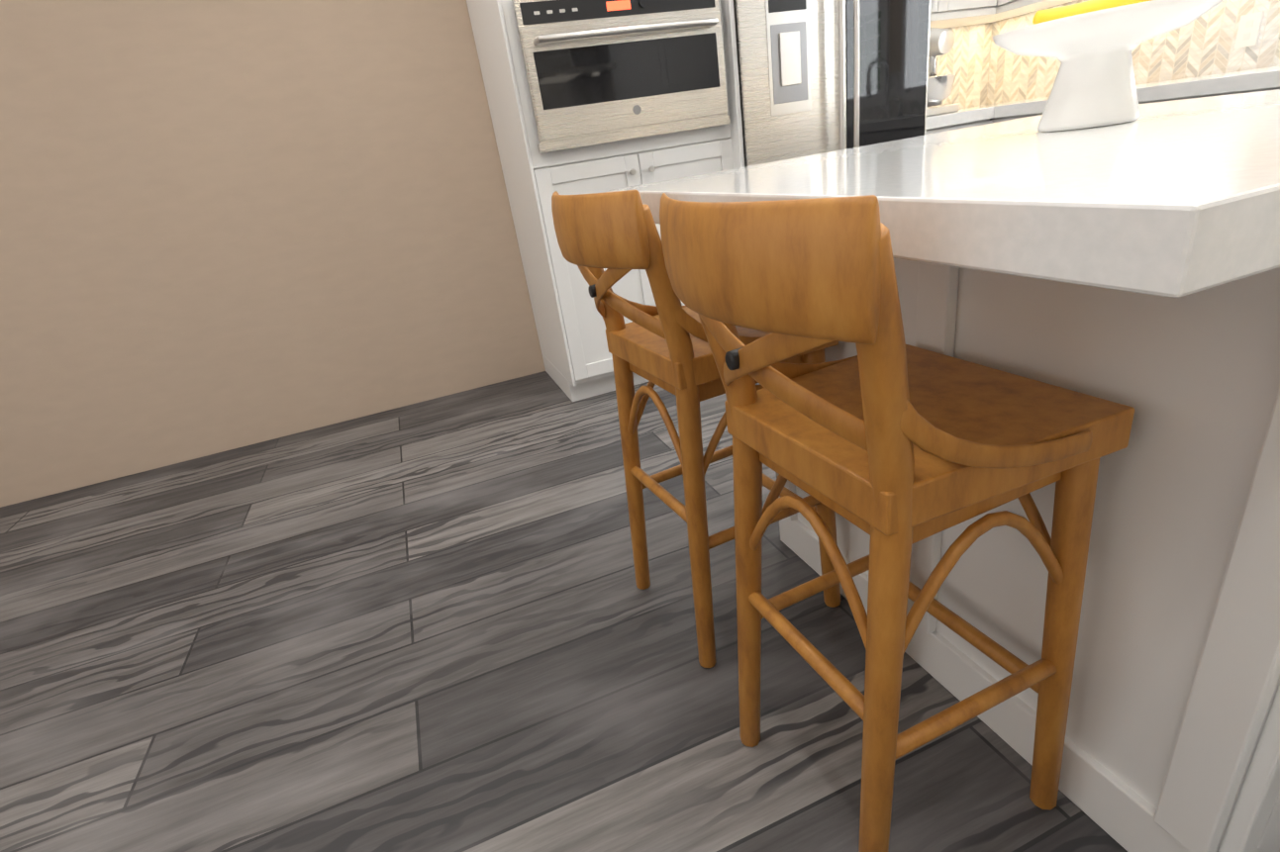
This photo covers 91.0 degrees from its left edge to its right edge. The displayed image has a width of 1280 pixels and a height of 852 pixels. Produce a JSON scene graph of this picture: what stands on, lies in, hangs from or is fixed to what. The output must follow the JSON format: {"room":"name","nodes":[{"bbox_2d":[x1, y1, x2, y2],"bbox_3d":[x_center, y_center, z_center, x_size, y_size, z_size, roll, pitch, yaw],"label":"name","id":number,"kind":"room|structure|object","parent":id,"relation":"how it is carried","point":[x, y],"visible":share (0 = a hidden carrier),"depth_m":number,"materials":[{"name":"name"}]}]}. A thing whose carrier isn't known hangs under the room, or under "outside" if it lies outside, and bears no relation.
{"room":"kitchen","nodes":[
{"label":"kitchen","id":0,"kind":"room"},
{"bbox_2d":[0,0,545,507],"bbox_3d":[-1.188,-1.316,2.636,7.000,2.560,0.100,-16,25,-16],"label":"wall","id":1,"kind":"structure","parent":0,"point":[230,224],"depth_m":2.59,"materials":[{"name":"beige paint"}]},
{"bbox_2d":[0,371,1127,851],"bbox_3d":[-0.228,0.609,1.265,7.000,0.080,4.465,-16,25,-16],"label":"floor","id":2,"kind":"structure","parent":0,"point":[440,625],"depth_m":1.41,"materials":[{"name":"grey wood"}]},
{"bbox_2d":[466,0,744,401],"bbox_3d":[-0.129,-1.297,2.623,0.860,2.240,0.679,-16,25,-16],"label":"tall cabinet","id":3,"kind":"object","parent":2,"relation":"on","point":[570,329],"depth_m":2.51,"materials":[{"name":"white wood"}]},
{"bbox_2d":[511,0,730,153],"bbox_3d":[-0.028,-1.308,2.278,0.781,0.480,0.095,-16,25,-16],"label":"wall oven","id":4,"kind":"object","parent":3,"relation":"in","point":[600,71],"visible":1,"depth_m":2.28,"materials":[{"name":"silver metal"}]},
{"bbox_2d":[551,190,840,668],"bbox_3d":[0.123,-0.015,1.287,0.430,0.935,0.368,-18,26,-20],"label":"stool","id":5,"kind":"object","parent":2,"relation":"on","point":[663,344],"visible":0.77,"depth_m":1.12,"materials":[{"name":"brown wood"}]},
{"bbox_2d":[733,0,930,166],"bbox_3d":[0.740,-1.266,2.934,0.892,1.663,0.764,-16,25,-16],"label":"refrigerator","id":6,"kind":"object","parent":2,"relation":"on","point":[818,76],"visible":0.31,"depth_m":2.53,"materials":[{"name":"silver metal"}]},
{"bbox_2d":[659,193,1134,851],"bbox_3d":[0.307,0.154,0.845,0.430,0.935,0.368,-17,25,-18],"label":"stool","id":7,"kind":"object","parent":2,"relation":"on","point":[891,443],"visible":1,"depth_m":0.69,"materials":[{"name":"brown wood"}]},
{"bbox_2d":[608,89,1279,851],"bbox_3d":[0.700,-0.017,1.104,1.120,0.920,1.006,-16,25,-16],"label":"kitchen island","id":8,"kind":"object","parent":2,"relation":"on","point":[1135,263],"visible":0.65,"depth_m":0.72,"materials":[{"name":"white stone"}]},
{"bbox_2d":[992,0,1222,131],"bbox_3d":[0.671,-0.523,0.930,0.272,0.142,0.272,-16,25,-16],"label":"fruit bowl","id":9,"kind":"object","parent":8,"relation":"on","point":[1094,84],"visible":1,"depth_m":0.89,"materials":[{"name":"white ceramic"}]},
{"bbox_2d":[1032,0,1151,24],"bbox_3d":[0.675,-0.610,0.886,0.094,0.076,0.197,-16,25,-16],"label":"bananas","id":10,"kind":"object","parent":9,"relation":"in","point":[1042,16],"visible":0.29,"depth_m":0.90,"materials":[{"name":"yellow food"}]},
{"bbox_2d":[925,122,984,134],"bbox_3d":[1.414,-1.108,3.357,0.454,0.870,0.620,-16,25,-16],"label":"base cabinet","id":11,"kind":"object","parent":2,"relation":"on","point":[963,125],"depth_m":2.92,"materials":[{"name":"white wood"}]},
{"bbox_2d":[925,106,996,130],"bbox_3d":[1.344,-1.517,3.159,0.434,0.050,0.640,-16,25,-16],"label":"countertop","id":12,"kind":"structure","parent":11,"relation":"on","point":[975,114],"depth_m":2.89,"materials":[{"name":"white stone"}]},
{"bbox_2d":[926,27,959,116],"bbox_3d":[1.377,-1.729,3.071,0.212,0.393,0.346,-16,25,-16],"label":"stand mixer","id":13,"kind":"object","parent":12,"relation":"on","point":[941,43],"visible":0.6,"depth_m":2.96,"materials":[{"name":"silver metal"}]},
{"bbox_2d":[984,106,1045,124],"bbox_3d":[2.045,-1.089,3.096,0.683,0.870,0.335,-16,25,-16],"label":"base cabinet","id":14,"kind":"object","parent":2,"relation":"on","point":[989,119],"depth_m":2.89,"materials":[{"name":"white wood"}]},
{"bbox_2d":[939,63,1279,114],"bbox_3d":[2.483,-1.055,1.729,0.640,0.050,4.256,-16,25,-16],"label":"countertop","id":15,"kind":"structure","parent":14,"relation":"on","point":[1250,78],"depth_m":2.27,"materials":[{"name":"white stone"}]},
{"bbox_2d":[1138,87,1279,103],"bbox_3d":[2.278,-0.906,2.605,0.620,0.870,0.929,-16,25,-16],"label":"base cabinet","id":16,"kind":"object","parent":2,"relation":"on","point":[1271,88],"depth_m":2.21,"materials":[{"name":"white wood"}]},
{"bbox_2d":[1020,0,1036,3],"bbox_3d":[2.040,-2.348,2.536,0.330,0.880,1.014,-16,25,-16],"label":"upper cabinet","id":17,"kind":"object","parent":0,"relation":"attached to","point":[1022,1],"depth_m":2.97,"materials":[{"name":"white wood"}]},
{"bbox_3d":[2.775,-1.502,1.676,0.100,2.560,4.265,-16,25,-16],"label":"wall","id":18,"kind":"structure","parent":0,"visible":0},
{"bbox_2d":[929,0,996,27],"bbox_3d":[1.325,-2.422,2.950,0.766,0.880,0.386,-16,25,-16],"label":"upper cabinet","id":19,"kind":"object","parent":18,"relation":"attached to","point":[941,11],"depth_m":3.04,"materials":[{"name":"white wood"}]},
{"bbox_2d":[1234,10,1264,48],"bbox_3d":[2.438,-1.586,2.518,0.010,0.115,0.072,-16,25,-16],"label":"electrical outlet plate","id":20,"kind":"object","parent":18,"relation":"attached to","point":[1248,30],"visible":0.48,"depth_m":2.50,"materials":[{"name":"white plastic"}]}
]}

